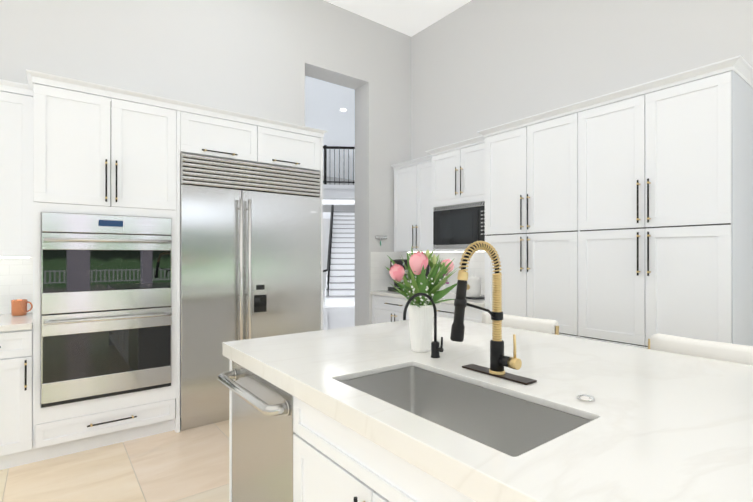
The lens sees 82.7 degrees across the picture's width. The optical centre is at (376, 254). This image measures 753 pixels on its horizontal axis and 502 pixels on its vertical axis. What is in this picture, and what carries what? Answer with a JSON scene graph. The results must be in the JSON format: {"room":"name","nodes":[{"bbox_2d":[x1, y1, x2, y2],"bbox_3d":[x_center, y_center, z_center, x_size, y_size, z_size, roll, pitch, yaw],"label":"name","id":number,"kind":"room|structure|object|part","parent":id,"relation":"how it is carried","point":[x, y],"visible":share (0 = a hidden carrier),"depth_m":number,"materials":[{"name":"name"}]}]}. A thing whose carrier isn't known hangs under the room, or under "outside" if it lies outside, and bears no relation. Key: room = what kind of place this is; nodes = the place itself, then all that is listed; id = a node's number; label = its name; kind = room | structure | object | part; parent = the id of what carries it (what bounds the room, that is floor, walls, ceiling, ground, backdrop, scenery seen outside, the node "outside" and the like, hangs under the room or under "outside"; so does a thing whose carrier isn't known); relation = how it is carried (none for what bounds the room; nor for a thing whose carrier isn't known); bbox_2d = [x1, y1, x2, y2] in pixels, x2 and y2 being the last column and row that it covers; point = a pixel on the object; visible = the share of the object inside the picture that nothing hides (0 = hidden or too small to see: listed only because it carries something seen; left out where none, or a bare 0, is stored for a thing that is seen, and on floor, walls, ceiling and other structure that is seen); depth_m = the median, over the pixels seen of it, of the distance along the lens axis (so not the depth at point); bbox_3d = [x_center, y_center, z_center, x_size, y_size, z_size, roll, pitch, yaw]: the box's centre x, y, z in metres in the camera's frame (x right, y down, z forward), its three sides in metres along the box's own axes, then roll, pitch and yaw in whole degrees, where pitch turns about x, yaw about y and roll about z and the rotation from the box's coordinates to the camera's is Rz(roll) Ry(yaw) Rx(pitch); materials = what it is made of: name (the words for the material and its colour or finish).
{"room":"kitchen","nodes":[
{"label":"kitchen","id":0,"kind":"room"},
{"bbox_2d":[0,289,354,501],"bbox_3d":[0.089,1.390,11.886,24.900,0.060,27.500,0,0,-37],"label":"floor","id":1,"kind":"structure","parent":0,"point":[190,465],"depth_m":2.66,"materials":[{"name":"tile"}]},
{"bbox_2d":[0,69,327,469],"bbox_3d":[-2.463,0.092,2.899,4.536,2.511,0.685,0,0,-37],"label":"tall cabinet","id":2,"kind":"object","parent":1,"relation":"on","point":[71,146],"visible":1,"depth_m":2.94,"materials":[{"name":"white paint"}]},
{"bbox_2d":[0,312,32,331],"bbox_3d":[-3.327,0.452,2.252,2.377,0.039,0.664,0,0,-37],"label":"countertop","id":3,"kind":"structure","parent":2,"relation":"on","point":[9,322],"depth_m":2.74,"materials":[{"name":"stone"}]},
{"bbox_2d":[11,299,32,315],"bbox_3d":[-2.545,0.377,3.071,0.122,0.110,0.092,0,0,-37],"label":"copper mug","id":4,"kind":"object","parent":3,"relation":"on","point":[18,307],"visible":1,"depth_m":3.03,"materials":[{"name":"brown metal"}]},
{"bbox_2d":[41,212,171,407],"bbox_3d":[-2.003,0.354,3.185,0.767,1.255,0.676,0,0,-37],"label":"double oven","id":5,"kind":"object","parent":2,"relation":"attached to","point":[106,305],"visible":1,"depth_m":2.94,"materials":[{"name":"grey metal"}]},
{"bbox_2d":[180,152,320,430],"bbox_3d":[-1.174,0.285,3.843,1.214,2.128,0.716,0,0,-37],"label":"refrigerator","id":6,"kind":"object","parent":1,"relation":"on","point":[250,250],"visible":0.83,"depth_m":3.49,"materials":[{"name":"grey metal"}]},
{"bbox_2d":[218,361,295,501],"bbox_3d":[-0.306,0.924,1.974,0.676,0.846,0.652,0,0,-37],"label":"dishwasher","id":7,"kind":"object","parent":1,"relation":"on","point":[262,439],"visible":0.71,"depth_m":1.78,"materials":[{"name":"grey metal"}]},
{"bbox_2d":[323,205,354,302],"bbox_3d":[-0.445,-0.660,16.929,8.163,4.055,8.311,0,0,-37],"label":"staircase","id":8,"kind":"structure","parent":1,"relation":"on","point":[338,256],"depth_m":14.21,"materials":[{"name":"white paint"}]},
{"bbox_3d":[-1.647,-0.664,14.313,3.077,4.055,4.199,0,0,-37],"label":"stair railing","id":9,"kind":"part","parent":8,"relation":"part of","materials":[{"name":"black metal"}]},
{"bbox_2d":[229,360,475,501],"bbox_3d":[0.494,0.921,1.345,1.089,0.849,2.690,0,0,-37],"label":"kitchen island","id":10,"kind":"object","parent":1,"relation":"on","point":[334,460],"visible":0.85,"depth_m":1.29,"materials":[{"name":"white paint"}]},
{"bbox_2d":[223,316,752,501],"bbox_3d":[0.670,0.458,1.480,1.505,0.076,2.750,0,0,-37],"label":"island countertop","id":11,"kind":"structure","parent":10,"relation":"on","point":[661,426],"depth_m":1.22,"materials":[{"name":"stone"}]},
{"bbox_2d":[386,246,456,351],"bbox_3d":[0.207,0.195,1.942,0.406,0.471,0.376,0,0,-37],"label":"vase","id":12,"kind":"object","parent":11,"relation":"on","point":[420,312],"visible":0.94,"depth_m":1.88,"materials":[{"name":"white ceramic"}]},
{"bbox_2d":[403,293,443,357],"bbox_3d":[0.192,0.292,1.745,0.198,0.276,0.062,0,0,-37],"label":"tap","id":13,"kind":"object","parent":11,"relation":"on","point":[436,349],"visible":1,"depth_m":1.78,"materials":[{"name":"black metal"}]},
{"bbox_2d":[340,366,590,456],"bbox_3d":[0.220,0.582,1.325,0.456,0.255,0.816,0,0,-37],"label":"sink","id":14,"kind":"object","parent":11,"relation":"in","point":[508,425],"visible":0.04,"depth_m":1.50,"materials":[{"name":"silver metal"}]},
{"bbox_2d":[450,241,536,384],"bbox_3d":[0.353,0.190,1.478,0.265,0.480,0.280,0,0,-37],"label":"pull-down faucet","id":15,"kind":"object","parent":11,"relation":"on","point":[499,360],"visible":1,"depth_m":1.49,"materials":[{"name":"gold metal"}]},
{"bbox_3d":[0.623,0.424,1.274,0.048,0.010,0.048,0,0,-37],"label":"air switch button","id":16,"kind":"part","parent":11,"relation":"part of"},
{"bbox_2d":[482,312,558,334],"bbox_3d":[0.703,0.863,2.537,0.550,0.968,0.544,0,0,-37],"label":"counter stool","id":17,"kind":"object","parent":1,"relation":"on","point":[536,324],"visible":0.19,"depth_m":2.56,"materials":[{"name":"white leather"}]},
{"bbox_2d":[372,55,752,348],"bbox_3d":[1.238,0.117,3.969,0.675,2.464,3.476,0,0,-37],"label":"tall cabinet","id":18,"kind":"object","parent":1,"relation":"on","point":[623,217],"visible":0.69,"depth_m":2.96,"materials":[{"name":"white paint"}]},
{"bbox_2d":[371,290,484,306],"bbox_3d":[0.695,0.455,4.694,0.658,0.039,1.662,0,0,-37],"label":"countertop","id":19,"kind":"structure","parent":18,"relation":"on","point":[478,302],"depth_m":4.53,"materials":[{"name":"stone"}]},
{"bbox_2d":[388,255,428,291],"bbox_3d":[0.361,0.219,5.126,0.432,0.430,0.340,0,0,-37],"label":"espresso machine","id":20,"kind":"object","parent":19,"relation":"on","point":[399,262],"visible":0.19,"depth_m":5.09,"materials":[{"name":"black plastic"}]},
{"bbox_2d":[466,275,484,299],"bbox_3d":[0.967,0.318,4.293,0.200,0.232,0.240,0,0,-37],"label":"canister","id":21,"kind":"object","parent":19,"relation":"on","point":[473,287],"visible":0.73,"depth_m":4.22,"materials":[{"name":"white ceramic"}]},
{"bbox_2d":[433,201,485,248],"bbox_3d":[1.004,-0.286,4.389,0.446,0.440,0.747,0,0,-37],"label":"microwave","id":22,"kind":"object","parent":18,"relation":"attached to","point":[459,226],"visible":0.52,"depth_m":4.27,"materials":[{"name":"black glass"}]},
{"bbox_2d":[648,333,752,364],"bbox_3d":[1.313,0.862,1.738,0.550,0.968,0.544,0,0,-37],"label":"counter stool","id":23,"kind":"object","parent":1,"relation":"on","point":[735,353],"visible":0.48,"depth_m":1.87,"materials":[{"name":"white leather"}]},
{"bbox_2d":[0,0,410,325],"bbox_3d":[-3.116,-1.802,3.028,9.050,6.300,0.300,0,0,-37],"label":"wall","id":24,"kind":"structure","parent":0,"point":[261,58],"depth_m":4.26,"materials":[{"name":"white paint"}]},
{"bbox_2d":[0,257,32,313],"bbox_3d":[-3.530,0.223,2.518,2.377,0.418,0.003,0,0,-37],"label":"backsplash","id":25,"kind":"structure","parent":24,"relation":"attached to","point":[16,278],"depth_m":3.17,"materials":[{"name":"tile"}]},
{"bbox_2d":[375,236,386,245],"bbox_3d":[0.068,-0.170,5.241,0.180,0.122,0.038,0,0,-37],"label":"key holder","id":26,"kind":"object","parent":24,"relation":"attached to","point":[380,237],"visible":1,"depth_m":5.21,"materials":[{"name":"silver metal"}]},
{"bbox_2d":[371,252,410,290],"bbox_3d":[0.189,0.199,5.357,0.654,0.474,0.003,0,0,-37],"label":"backsplash","id":27,"kind":"structure","parent":24,"relation":"attached to","point":[381,278],"depth_m":5.27,"materials":[{"name":"tile"}]},
{"bbox_2d":[305,76,354,179],"bbox_3d":[-0.633,-4.977,16.879,20.000,0.112,18.700,0,0,-37],"label":"ceiling","id":28,"kind":"structure","parent":0,"point":[330,108],"depth_m":15.48,"materials":[{"name":"white paint"}]},
{"bbox_2d":[323,184,354,204],"bbox_3d":[0.171,-1.561,11.287,14.000,0.320,1.480,0,0,-4],"label":"balcony slab","id":29,"kind":"object","parent":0,"point":[338,194],"depth_m":10.51,"materials":[{"name":"white paint"}]},
{"bbox_2d":[323,145,354,184],"bbox_3d":[0.200,-2.201,10.639,14.030,1.000,0.060,0,0,-4],"label":"balcony railing","id":30,"kind":"object","parent":29,"relation":"on","point":[325,148],"visible":0.02,"depth_m":10.54,"materials":[{"name":"black metal"}]},
{"bbox_2d":[323,176,354,211],"bbox_3d":[-6.367,-1.772,24.386,20.000,6.300,0.200,0,0,-37],"label":"wall","id":31,"kind":"structure","parent":0,"point":[343,208],"depth_m":27.36,"materials":[{"name":"white paint"}]},
{"bbox_2d":[324,0,470,36],"bbox_3d":[-0.446,-2.897,-0.468,9.050,0.100,8.500,0,0,-37],"label":"ceiling","id":32,"kind":"structure","parent":0,"point":[411,18],"depth_m":4.97,"materials":[{"name":"white paint"}]},
{"bbox_2d":[411,0,752,292],"bbox_3d":[3.091,-0.798,2.229,0.150,4.290,8.500,0,0,-37],"label":"wall","id":33,"kind":"structure","parent":0,"point":[478,65],"depth_m":4.06,"materials":[{"name":"white paint"}]},
{"bbox_2d":[413,252,484,294],"bbox_3d":[0.958,0.198,4.896,0.003,0.474,1.662,0,0,-37],"label":"backsplash","id":34,"kind":"structure","parent":33,"relation":"attached to","point":[476,266],"depth_m":4.87,"materials":[{"name":"tile"}]}
]}

